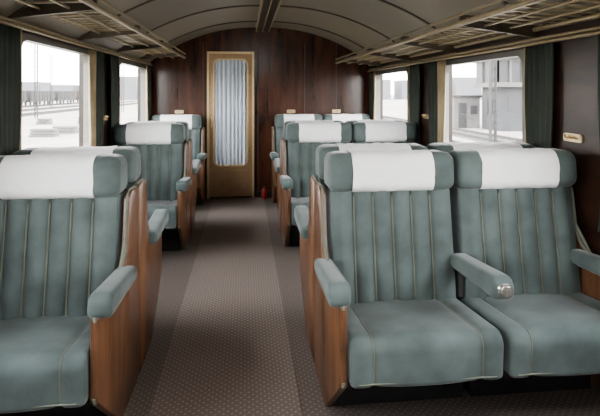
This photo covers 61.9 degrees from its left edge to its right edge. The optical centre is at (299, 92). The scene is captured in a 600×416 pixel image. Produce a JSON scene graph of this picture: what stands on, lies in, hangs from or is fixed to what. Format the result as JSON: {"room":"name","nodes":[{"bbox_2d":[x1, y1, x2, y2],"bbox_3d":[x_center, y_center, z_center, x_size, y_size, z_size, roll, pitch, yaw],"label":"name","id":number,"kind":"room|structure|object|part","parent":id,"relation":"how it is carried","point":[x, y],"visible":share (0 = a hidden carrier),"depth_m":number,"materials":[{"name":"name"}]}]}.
{"room":"train carriage","nodes":[
{"label":"train carriage","id":0,"kind":"room"},
{"bbox_2d":[0,15,147,146],"bbox_3d":[-1.468,0.370,2.001,0.090,1.980,8.700,0,0,-6],"label":"wall","id":1,"kind":"structure","parent":0,"point":[106,126],"depth_m":4.29,"materials":[{"name":"brown wood"}]},
{"bbox_2d":[0,19,152,149],"bbox_3d":[-1.429,0.072,2.005,0.089,0.845,8.680,0,0,-6],"label":"window","id":2,"kind":"structure","parent":1,"relation":"in","point":[27,38],"depth_m":3.59,"materials":[{"name":"metal"}]},
{"bbox_2d":[0,24,21,155],"bbox_3d":[-1.450,0.157,2.481,0.032,0.967,0.290,0,0,-6],"label":"curtain","id":3,"kind":"object","parent":2,"relation":"hanging from","point":[10,37],"visible":0.66,"depth_m":2.50,"materials":[{"name":"fabric"}]},
{"bbox_3d":[-1.395,-0.340,2.009,0.020,0.020,8.680,0,0,-6],"label":"curtain rail","id":4,"kind":"part","parent":2,"relation":"part of","materials":[{"name":"gold metal"}]},
{"bbox_2d":[88,49,103,146],"bbox_3d":[-1.612,0.157,3.952,0.032,0.967,0.390,0,0,-6],"label":"curtain","id":5,"kind":"object","parent":2,"relation":"hanging from","point":[96,58],"visible":0.71,"depth_m":3.96,"materials":[{"name":"beige fabric"}]},
{"bbox_2d":[109,55,119,145],"bbox_3d":[-1.674,0.157,4.513,0.032,0.967,0.320,0,0,-6],"label":"curtain","id":6,"kind":"object","parent":2,"relation":"hanging from","point":[114,77],"visible":0.75,"depth_m":4.48,"materials":[{"name":"fabric"}]},
{"bbox_2d":[145,65,150,120],"bbox_3d":[-1.849,0.157,6.094,0.032,0.967,0.280,0,0,-6],"label":"curtain","id":7,"kind":"object","parent":2,"relation":"hanging from","point":[148,67],"visible":0.62,"depth_m":6.06,"materials":[{"name":"beige fabric"}]},
{"bbox_2d":[11,0,185,58],"bbox_3d":[-1.197,-0.435,2.031,0.449,0.119,8.660,0,0,-6],"label":"luggage rack","id":8,"kind":"object","parent":1,"relation":"attached to","point":[150,46],"visible":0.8,"depth_m":3.21,"materials":[{"name":"metal"}]},
{"bbox_2d":[120,59,145,121],"bbox_3d":[-1.818,0.087,5.398,0.060,0.815,1.300,0,0,-6],"label":"window","id":9,"kind":"structure","parent":1,"relation":"in","point":[124,62],"depth_m":6.01,"materials":[{"name":"metal"}]},
{"bbox_2d":[0,15,599,69],"bbox_3d":[-0.007,-0.333,2.162,2.846,0.085,8.680,0,0,-6],"label":"trim","id":10,"kind":"structure","parent":1,"relation":"attached to","point":[4,18],"depth_m":3.13,"materials":[{"name":"metal"}]},
{"bbox_2d":[151,27,369,197],"bbox_3d":[-0.489,0.255,6.526,2.850,2.210,0.080,0,0,-6],"label":"wall","id":11,"kind":"structure","parent":0,"point":[176,83],"depth_m":6.50,"materials":[{"name":"brown wood"}]},
{"bbox_2d":[175,110,183,113],"bbox_3d":[-1.536,0.250,6.352,0.110,0.044,0.033,0,0,-6],"label":"plate","id":12,"kind":"object","parent":11,"relation":"attached to","point":[176,111],"visible":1,"depth_m":6.36,"materials":[{"name":"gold metal"}]},
{"bbox_2d":[207,51,253,198],"bbox_3d":[-0.890,0.420,6.418,0.600,1.880,0.044,0,0,-6],"label":"door frame","id":13,"kind":"structure","parent":11,"relation":"in","point":[208,52],"depth_m":6.39,"materials":[{"name":"gold metal"}]},
{"bbox_2d":[209,54,251,196],"bbox_3d":[-0.891,0.425,6.431,0.540,1.830,0.016,0,0,-6],"label":"door","id":14,"kind":"structure","parent":13,"relation":"attached to","point":[212,57],"depth_m":6.42,"materials":[{"name":"brown wood"}]},
{"bbox_2d":[211,171,249,195],"bbox_3d":[-0.890,1.165,6.419,0.500,0.310,0.008,0,0,-6],"label":"kick plate","id":15,"kind":"object","parent":14,"relation":"attached to","point":[222,182],"visible":1,"depth_m":6.42,"materials":[{"name":"brown wood"}]},
{"bbox_2d":[215,60,246,164],"bbox_3d":[-0.890,0.258,6.421,0.416,1.345,0.034,0,0,-6],"label":"door curtain","id":16,"kind":"object","parent":14,"relation":"attached to","point":[230,75],"depth_m":6.42,"materials":[{"name":"white fabric"}]},
{"bbox_3d":[-0.889,0.260,6.414,0.450,1.380,0.035,0,0,-6],"label":"glass frame","id":17,"kind":"part","parent":13,"relation":"part of","materials":[{"name":"gold metal"}]},
{"bbox_2d":[205,191,271,197],"bbox_3d":[-0.484,1.320,6.480,2.850,0.080,0.012,0,0,-6],"label":"baseboard","id":18,"kind":"structure","parent":11,"relation":"attached to","point":[258,193],"depth_m":6.47,"materials":[{"name":"wood"}]},
{"bbox_2d":[256,0,281,31],"bbox_3d":[-0.007,-0.812,2.162,0.150,0.045,8.700,0,0,-6],"label":"trim","id":19,"kind":"structure","parent":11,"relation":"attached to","point":[266,3],"depth_m":5.02,"materials":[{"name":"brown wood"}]},
{"bbox_2d":[203,42,336,126],"bbox_3d":[-0.380,0.360,6.495,1.742,2.000,0.006,0,0,-6],"label":"trim","id":20,"kind":"structure","parent":11,"relation":"attached to","point":[203,42],"depth_m":6.54,"materials":[{"name":"brown wood"}]},
{"bbox_2d":[332,109,340,112],"bbox_3d":[0.481,0.250,6.575,0.110,0.044,0.033,0,0,-6],"label":"plate","id":21,"kind":"object","parent":11,"relation":"attached to","point":[335,110],"visible":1,"depth_m":6.58,"materials":[{"name":"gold metal"}]},
{"bbox_2d":[0,0,599,61],"bbox_3d":[-0.007,-0.630,2.162,2.850,0.500,8.800,0,0,-6],"label":"ceiling","id":22,"kind":"structure","parent":0,"point":[390,21],"depth_m":4.43,"materials":[{"name":"paint"}]},
{"bbox_2d":[124,197,599,415],"bbox_3d":[-0.007,1.420,2.162,3.050,0.120,8.900,0,0,-6],"label":"floor","id":23,"kind":"structure","parent":0,"point":[177,265],"depth_m":2.38,"materials":[{"name":"carpet"}]},
{"bbox_2d":[0,154,138,415],"bbox_3d":[-1.030,0.818,2.018,0.680,1.084,0.690,0,0,-6],"label":"seat","id":24,"kind":"object","parent":23,"relation":"on","point":[69,225],"visible":1,"depth_m":2.10,"materials":[{"name":"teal fabric"}]},
{"bbox_2d":[0,315,90,413],"bbox_3d":[-1.052,0.999,1.911,0.584,0.196,0.481,0,0,-6],"label":"cushion","id":25,"kind":"object","parent":24,"relation":"on","point":[45,360],"depth_m":1.72,"materials":[{"name":"teal fabric"}]},
{"bbox_3d":[-1.065,1.220,2.023,0.572,0.280,0.560,0,0,-6],"label":"frame","id":26,"kind":"part","parent":24,"relation":"part of","materials":[{"name":"metal"}]},
{"bbox_3d":[-1.083,0.725,2.193,0.568,0.578,0.246,0,0,-6],"label":"backrest","id":27,"kind":"part","parent":24,"relation":"part of","materials":[{"name":"fabric"}]},
{"bbox_3d":[-0.723,0.759,1.948,0.085,0.100,0.425,0,0,-6],"label":"armrest","id":28,"kind":"part","parent":24,"relation":"part of","materials":[{"name":"fabric"}]},
{"bbox_3d":[-0.751,0.901,2.064,0.030,0.917,0.660,0,0,-6],"label":"panel","id":29,"kind":"part","parent":24,"relation":"part of","materials":[{"name":"brown wood"}]},
{"bbox_2d":[12,146,168,373],"bbox_3d":[-1.108,0.818,2.724,0.680,1.084,0.690,0,0,-6],"label":"seat","id":30,"kind":"object","parent":23,"relation":"on","point":[150,233],"visible":0.21,"depth_m":2.53,"materials":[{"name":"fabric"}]},
{"bbox_3d":[-1.122,0.725,2.541,0.568,0.578,0.246,0,0,-6],"label":"backrest","id":31,"kind":"part","parent":30,"relation":"part of","materials":[{"name":"fabric"}]},
{"bbox_3d":[-0.826,0.901,2.740,0.030,0.917,0.660,0,0,-6],"label":"panel","id":32,"kind":"part","parent":30,"relation":"part of","materials":[{"name":"brown wood"}]},
{"bbox_3d":[-0.824,0.759,2.859,0.085,0.100,0.425,0,0,-6],"label":"armrest","id":33,"kind":"part","parent":30,"relation":"part of","materials":[{"name":"teal fabric"}]},
{"bbox_2d":[114,123,191,250],"bbox_3d":[-1.278,0.818,4.259,0.680,1.083,0.690,0,0,-6],"label":"seat","id":34,"kind":"object","parent":23,"relation":"on","point":[165,159],"visible":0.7,"depth_m":4.36,"materials":[{"name":"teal fabric"}]},
{"bbox_3d":[-1.331,0.725,4.434,0.568,0.578,0.246,0,0,-6],"label":"backrest","id":35,"kind":"part","parent":34,"relation":"part of","materials":[{"name":"teal fabric"}]},
{"bbox_2d":[147,200,176,228],"bbox_3d":[-1.299,0.999,4.151,0.584,0.196,0.481,0,0,-6],"label":"cushion","id":36,"kind":"object","parent":34,"relation":"on","point":[171,205],"depth_m":3.96,"materials":[{"name":"fabric"}]},
{"bbox_3d":[-1.312,1.220,4.264,0.572,0.280,0.560,0,0,-6],"label":"frame","id":37,"kind":"part","parent":34,"relation":"part of","materials":[{"name":"metal"}]},
{"bbox_3d":[-0.998,0.901,4.304,0.030,0.917,0.660,0,0,-6],"label":"panel","id":38,"kind":"part","parent":34,"relation":"part of","materials":[{"name":"brown wood"}]},
{"bbox_3d":[-0.971,0.759,4.188,0.085,0.100,0.425,0,0,-6],"label":"armrest","id":39,"kind":"part","parent":34,"relation":"part of","materials":[{"name":"fabric"}]},
{"bbox_2d":[125,121,200,236],"bbox_3d":[-1.355,0.818,4.964,0.680,1.084,0.690,0,0,-6],"label":"seat","id":40,"kind":"object","parent":23,"relation":"on","point":[195,165],"visible":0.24,"depth_m":4.79,"materials":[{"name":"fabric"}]},
{"bbox_3d":[-1.073,0.901,4.981,0.030,0.917,0.660,0,0,-6],"label":"panel","id":41,"kind":"part","parent":40,"relation":"part of","materials":[{"name":"brown wood"}]},
{"bbox_3d":[-1.071,0.759,5.100,0.085,0.100,0.425,0,0,-6],"label":"armrest","id":42,"kind":"part","parent":40,"relation":"part of","materials":[{"name":"fabric"}]},
{"bbox_2d":[151,115,206,204],"bbox_3d":[-1.469,0.818,5.996,0.680,1.084,0.690,0,0,-6],"label":"seat","id":43,"kind":"object","parent":23,"relation":"on","point":[196,134],"visible":0.29,"depth_m":6.12,"materials":[{"name":"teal fabric"}]},
{"bbox_3d":[-1.522,0.725,6.171,0.568,0.578,0.246,0,0,-6],"label":"backrest","id":44,"kind":"part","parent":43,"relation":"part of","materials":[{"name":"fabric"}]},
{"bbox_3d":[-1.504,1.220,6.001,0.572,0.280,0.560,0,0,-6],"label":"frame","id":45,"kind":"part","parent":43,"relation":"part of","materials":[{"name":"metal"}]},
{"bbox_3d":[-1.190,0.901,6.042,0.030,0.917,0.660,0,0,-6],"label":"panel","id":46,"kind":"part","parent":43,"relation":"part of","materials":[{"name":"brown wood"}]},
{"bbox_3d":[-1.162,0.759,5.926,0.085,0.100,0.425,0,0,-6],"label":"armrest","id":47,"kind":"part","parent":43,"relation":"part of","materials":[{"name":"teal fabric"}]},
{"bbox_2d":[149,198,301,415],"bbox_3d":[-0.315,1.357,2.123,0.640,0.006,8.590,0,0,-6],"label":"carpet runner","id":48,"kind":"object","parent":23,"relation":"on","point":[229,352],"visible":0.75,"depth_m":2.81,"materials":[{"name":"brown carpet"}]},
{"bbox_2d":[262,186,267,198],"bbox_3d":[-0.451,1.281,6.382,0.077,0.158,0.087,0,0,-6],"label":"fire extinguisher","id":49,"kind":"object","parent":23,"relation":"on","point":[264,190],"visible":1,"depth_m":6.36,"materials":[{"name":"red paint"}]},
{"bbox_2d":[270,114,369,202],"bbox_3d":[0.277,0.818,6.189,1.293,1.084,0.690,0,0,-6],"label":"seat","id":50,"kind":"object","parent":23,"relation":"on","point":[280,119],"visible":0.2,"depth_m":6.27,"materials":[{"name":"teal fabric"}]},
{"bbox_3d":[-0.316,0.901,6.138,0.030,0.917,0.660,0,0,-6],"label":"panel","id":51,"kind":"part","parent":50,"relation":"part of","materials":[{"name":"brown wood"}]},
{"bbox_3d":[-0.312,0.759,6.020,0.085,0.100,0.425,0,0,-6],"label":"armrest","id":52,"kind":"part","parent":50,"relation":"part of","materials":[{"name":"teal fabric"}]},
{"bbox_3d":[-0.017,0.725,6.338,0.573,0.578,0.246,0,0,-6],"label":"backrest","id":53,"kind":"part","parent":50,"relation":"part of","materials":[{"name":"teal fabric"}]},
{"bbox_2d":[274,120,403,234],"bbox_3d":[0.391,0.818,5.157,1.293,1.084,0.690,0,0,-6],"label":"seat","id":54,"kind":"object","parent":23,"relation":"on","point":[277,161],"visible":0.16,"depth_m":4.91,"materials":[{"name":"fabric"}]},
{"bbox_3d":[-0.221,0.759,5.194,0.085,0.100,0.425,0,0,-6],"label":"armrest","id":55,"kind":"part","parent":54,"relation":"part of","materials":[{"name":"fabric"}]},
{"bbox_3d":[-0.198,0.901,5.077,0.030,0.917,0.660,0,0,-6],"label":"panel","id":56,"kind":"part","parent":54,"relation":"part of","materials":[{"name":"brown wood"}]},
{"bbox_2d":[279,122,416,245],"bbox_3d":[0.468,0.818,4.451,1.293,1.084,0.690,0,0,-6],"label":"seat","id":57,"kind":"object","parent":23,"relation":"on","point":[303,138],"visible":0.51,"depth_m":4.53,"materials":[{"name":"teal fabric"}]},
{"bbox_3d":[-0.121,0.759,4.282,0.085,0.100,0.425,0,0,-6],"label":"armrest","id":58,"kind":"part","parent":57,"relation":"part of","materials":[{"name":"fabric"}]},
{"bbox_3d":[-0.124,0.901,4.401,0.030,0.917,0.660,0,0,-6],"label":"panel","id":59,"kind":"part","parent":57,"relation":"part of","materials":[{"name":"brown wood"}]},
{"bbox_3d":[0.194,1.220,4.430,0.577,0.280,0.560,0,0,-6],"label":"frame","id":60,"kind":"part","parent":57,"relation":"part of","materials":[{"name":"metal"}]},
{"bbox_2d":[291,197,308,225],"bbox_3d":[0.206,0.999,4.317,0.589,0.196,0.481,0,0,-6],"label":"cushion","id":61,"kind":"object","parent":57,"relation":"on","point":[295,201],"depth_m":4.12,"materials":[{"name":"teal fabric"}]},
{"bbox_3d":[0.175,0.725,4.600,0.573,0.578,0.246,0,0,-6],"label":"backrest","id":62,"kind":"part","parent":57,"relation":"part of","materials":[{"name":"teal fabric"}]},
{"bbox_3d":[0.784,0.725,4.667,0.573,0.578,0.246,0,0,-6],"label":"backrest","id":63,"kind":"part","parent":57,"relation":"part of","materials":[{"name":"fabric"}]},
{"bbox_2d":[294,141,536,362],"bbox_3d":[0.638,0.818,2.917,1.293,1.084,0.690,0,0,-6],"label":"seat","id":64,"kind":"object","parent":23,"relation":"on","point":[305,218],"visible":0.16,"depth_m":2.67,"materials":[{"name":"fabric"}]},
{"bbox_3d":[0.026,0.759,2.953,0.085,0.100,0.425,0,0,-6],"label":"armrest","id":65,"kind":"part","parent":64,"relation":"part of","materials":[{"name":"fabric"}]},
{"bbox_3d":[0.049,0.901,2.837,0.030,0.917,0.660,0,0,-6],"label":"panel","id":66,"kind":"part","parent":64,"relation":"part of","materials":[{"name":"brown wood"}]},
{"bbox_3d":[0.384,0.725,2.707,0.573,0.578,0.246,0,0,-6],"label":"backrest","id":67,"kind":"part","parent":64,"relation":"part of","materials":[{"name":"teal fabric"}]},
{"bbox_2d":[314,148,599,405],"bbox_3d":[0.716,0.818,2.211,1.293,1.084,0.690,0,0,-6],"label":"seat","id":68,"kind":"object","parent":23,"relation":"on","point":[438,274],"visible":1,"depth_m":2.27,"materials":[{"name":"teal fabric"}]},
{"bbox_3d":[0.124,0.901,2.160,0.030,0.917,0.660,0,0,-6],"label":"panel","id":69,"kind":"part","parent":68,"relation":"part of","materials":[{"name":"brown wood"}]},
{"bbox_3d":[0.127,0.759,2.042,0.085,0.100,0.425,0,0,-6],"label":"armrest","id":70,"kind":"part","parent":68,"relation":"part of","materials":[{"name":"teal fabric"}]},
{"bbox_3d":[0.422,0.725,2.360,0.573,0.578,0.246,0,0,-6],"label":"backrest","id":71,"kind":"part","parent":68,"relation":"part of","materials":[{"name":"teal fabric"}]},
{"bbox_3d":[0.441,1.220,2.190,0.577,0.280,0.560,0,0,-6],"label":"frame","id":72,"kind":"part","parent":68,"relation":"part of","materials":[{"name":"metal"}]},
{"bbox_2d":[347,298,503,388],"bbox_3d":[0.453,0.999,2.077,0.589,0.196,0.481,0,0,-6],"label":"cushion","id":73,"kind":"object","parent":68,"relation":"on","point":[392,342],"depth_m":1.87,"materials":[{"name":"teal fabric"}]},
{"bbox_3d":[0.758,0.759,2.111,0.085,0.100,0.425,0,0,-6],"label":"armrest","id":74,"kind":"part","parent":68,"relation":"part of","materials":[{"name":"teal fabric"}]},
{"bbox_3d":[1.031,0.725,2.427,0.573,0.578,0.246,0,0,-6],"label":"backrest","id":75,"kind":"part","parent":68,"relation":"part of","materials":[{"name":"fabric"}]},
{"bbox_3d":[1.050,1.220,2.257,0.577,0.280,0.560,0,0,-6],"label":"frame","id":76,"kind":"part","parent":68,"relation":"part of","materials":[{"name":"metal"}]},
{"bbox_2d":[460,292,599,377],"bbox_3d":[1.063,0.999,2.144,0.589,0.196,0.481,0,0,-6],"label":"cushion","id":77,"kind":"object","parent":68,"relation":"on","point":[543,333],"depth_m":1.93,"materials":[{"name":"fabric"}]},
{"bbox_3d":[1.329,0.759,2.175,0.070,0.100,0.425,0,0,-6],"label":"armrest","id":78,"kind":"part","parent":68,"relation":"part of","materials":[{"name":"teal fabric"}]},
{"bbox_3d":[1.351,0.901,2.296,0.008,0.917,0.660,0,0,-6],"label":"panel","id":79,"kind":"part","parent":68,"relation":"part of","materials":[{"name":"brown wood"}]},
{"bbox_2d":[370,11,599,255],"bbox_3d":[1.454,0.370,2.324,0.090,1.980,8.700,0,0,-6],"label":"wall","id":80,"kind":"structure","parent":0,"point":[575,98],"depth_m":2.51,"materials":[{"name":"brown wood"}]},
{"bbox_2d":[8,0,536,58],"bbox_3d":[-0.125,-0.605,3.231,2.850,0.474,5.378,0,0,-6],"label":"trim","id":81,"kind":"structure","parent":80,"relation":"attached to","point":[504,3],"depth_m":4.77,"materials":[{"name":"brown wood"}]},
{"bbox_2d":[376,67,408,121],"bbox_3d":[1.054,0.120,5.715,0.060,0.750,1.300,0,0,-6],"label":"window","id":82,"kind":"structure","parent":80,"relation":"in","point":[406,69],"depth_m":6.01,"materials":[{"name":"metal"}]},
{"bbox_2d":[335,0,599,66],"bbox_3d":[1.172,-0.375,2.292,0.469,0.129,8.660,0,0,-6],"label":"luggage rack","id":83,"kind":"object","parent":80,"relation":"attached to","point":[488,20],"visible":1,"depth_m":2.84,"materials":[{"name":"metal"}]},
{"bbox_2d":[367,30,599,142],"bbox_3d":[1.415,0.105,2.319,0.089,0.780,8.680,0,0,-6],"label":"window","id":84,"kind":"structure","parent":80,"relation":"in","point":[517,53],"depth_m":3.36,"materials":[{"name":"metal"}]},
{"bbox_2d":[369,71,375,119],"bbox_3d":[0.932,0.189,6.401,0.032,0.902,0.280,0,0,-6],"label":"curtain","id":85,"kind":"object","parent":84,"relation":"hanging from","point":[372,75],"visible":0.67,"depth_m":6.41,"materials":[{"name":"fabric"}]},
{"bbox_2d":[409,64,420,143],"bbox_3d":[1.107,0.189,4.821,0.032,0.902,0.320,0,0,-6],"label":"curtain","id":86,"kind":"object","parent":84,"relation":"hanging from","point":[414,70],"visible":0.6,"depth_m":4.78,"materials":[{"name":"fabric"}]},
{"bbox_2d":[428,60,445,143],"bbox_3d":[1.169,0.189,4.259,0.032,0.902,0.390,0,0,-6],"label":"curtain","id":87,"kind":"object","parent":84,"relation":"hanging from","point":[436,70],"visible":0.77,"depth_m":4.27,"materials":[{"name":"fabric"}]},
{"bbox_3d":[1.380,-0.275,2.315,0.020,0.020,8.680,0,0,-6],"label":"curtain rail","id":88,"kind":"part","parent":84,"relation":"part of","materials":[{"name":"gold metal"}]},
{"bbox_2d":[523,43,553,147],"bbox_3d":[1.331,0.189,2.788,0.032,0.902,0.290,0,0,-6],"label":"curtain","id":89,"kind":"object","parent":84,"relation":"hanging from","point":[538,68],"visible":0.59,"depth_m":2.79,"materials":[{"name":"fabric"}]},
{"bbox_2d":[597,35,599,231],"bbox_3d":[1.403,0.189,2.132,0.032,0.902,0.390,0,0,-6],"label":"curtain","id":90,"kind":"object","parent":84,"relation":"hanging from","point":[598,36],"visible":1,"depth_m":2.30,"materials":[{"name":"fabric"}]},
{"bbox_2d":[563,133,582,142],"bbox_3d":[1.369,0.230,2.525,0.033,0.040,0.140,0,0,-6],"label":"plate","id":91,"kind":"object","parent":80,"relation":"attached to","point":[578,138],"visible":1,"depth_m":2.52,"materials":[{"name":"gold metal"}]},
{"label":"outside","id":92,"kind":"structure","parent":0,"visible":0},
{"bbox_2d":[22,95,521,148],"bbox_3d":[-20.849,2.710,188.853,600.000,0.300,620.000,0,0,-6],"label":"ground","id":93,"kind":"structure","parent":92,"point":[397,108],"depth_m":43.69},
{"bbox_2d":[34,44,37,117],"bbox_3d":[-24.662,-2.071,49.593,3.158,9.261,0.200,0,0,-6],"label":"catenary mast","id":94,"kind":"object","parent":93,"relation":"on","point":[35,51],"visible":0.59,"depth_m":49.38,"materials":[{"name":"metal"}]},
{"bbox_2d":[29,117,78,137],"bbox_3d":[-20.362,2.335,42.909,10.177,0.450,30.357,0,0,-6],"label":"sleeper","id":95,"kind":"object","parent":93,"relation":"on","point":[54,131],"visible":0.49,"depth_m":30.70,"materials":[{"name":"grey concrete"}]},
{"bbox_2d":[50,55,67,106],"bbox_3d":[-41.257,-2.071,85.992,3.157,9.261,0.200,0,0,-6],"label":"catenary mast","id":96,"kind":"object","parent":93,"relation":"on","point":[52,60],"visible":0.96,"depth_m":85.84,"materials":[{"name":"metal"}]},
{"bbox_2d":[22,100,120,107],"bbox_3d":[-46.001,2.460,70.377,2.500,0.200,170.000,0,0,-6],"label":"railway track","id":97,"kind":"object","parent":93,"relation":"on","point":[120,100],"visible":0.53,"depth_m":97.27,"materials":[{"name":"grey metal"}]},
{"bbox_2d":[22,91,26,101],"bbox_3d":[-46.940,1.060,78.885,2.920,2.600,11.120,0,0,-6],"label":"wagon","id":98,"kind":"object","parent":97,"relation":"on","point":[24,93],"visible":0.04,"depth_m":83.58,"materials":[{"name":"metal"}]},
{"bbox_2d":[22,91,54,105],"bbox_3d":[-48.312,1.060,91.310,2.920,2.600,11.120,0,0,-6],"label":"wagon","id":99,"kind":"object","parent":97,"relation":"on","point":[43,96],"visible":0.69,"depth_m":90.56,"materials":[{"name":"metal"}]},
{"bbox_2d":[49,91,76,103],"bbox_3d":[-49.683,1.060,103.735,2.920,2.600,11.120,0,0,-6],"label":"wagon","id":100,"kind":"object","parent":97,"relation":"on","point":[60,96],"visible":0.8,"depth_m":102.67,"materials":[{"name":"metal"}]},
{"bbox_2d":[22,102,136,116],"bbox_3d":[-32.085,2.460,71.913,2.500,0.200,170.000,0,0,-6],"label":"railway track","id":101,"kind":"object","parent":93,"relation":"on","point":[73,109],"visible":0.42,"depth_m":62.41,"materials":[{"name":"grey metal"}]},
{"bbox_2d":[22,100,136,111],"bbox_3d":[-38.049,2.460,71.255,2.500,0.200,170.000,0,0,-6],"label":"railway track","id":102,"kind":"object","parent":93,"relation":"on","point":[70,106],"visible":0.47,"depth_m":78.28,"materials":[{"name":"grey metal"}]},
{"bbox_2d":[121,64,123,111],"bbox_3d":[-24.069,-2.071,63.744,3.158,9.261,0.200,0,0,-6],"label":"catenary mast","id":103,"kind":"object","parent":93,"relation":"on","point":[121,64],"visible":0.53,"depth_m":63.81,"materials":[{"name":"metal"}]},
{"bbox_2d":[22,76,481,99],"bbox_3d":[-14.438,-1.392,174.469,249.589,7.905,10.000,0,0,-6],"label":"buildings","id":104,"kind":"structure","parent":93,"relation":"on","point":[460,85],"depth_m":174.35},
{"bbox_2d":[383,116,521,141],"bbox_3d":[4.890,2.460,75.996,2.500,0.200,170.000,0,0,-6],"label":"railway track","id":105,"kind":"object","parent":93,"relation":"on","point":[457,132],"visible":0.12,"depth_m":28.43,"materials":[{"name":"white metal"}]},
{"bbox_2d":[452,95,481,127],"bbox_3d":[11.710,1.385,37.008,2.140,2.350,3.300,0,0,-6],"label":"hut","id":106,"kind":"object","parent":93,"relation":"on","point":[465,108],"visible":0.75,"depth_m":35.52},
{"bbox_2d":[489,60,496,141],"bbox_3d":[7.497,-2.071,22.961,3.158,9.261,0.200,0,0,-6],"label":"catenary mast","id":107,"kind":"object","parent":93,"relation":"on","point":[495,61],"visible":0.55,"depth_m":23.05,"materials":[{"name":"metal"}]},
{"bbox_2d":[473,57,521,130],"bbox_3d":[16.843,-0.290,34.255,9.600,5.700,4.200,0,0,-6],"label":"signal box","id":108,"kind":"object","parent":93,"relation":"on","point":[509,71],"visible":0.26,"depth_m":32.71,"materials":[{"name":"concrete"}]},
{"bbox_3d":[16.843,-1.265,34.255,8.800,1.850,3.400,0,0,-6],"label":"frame","id":109,"kind":"part","parent":108,"relation":"part of","materials":[{"name":"white"}]}
]}

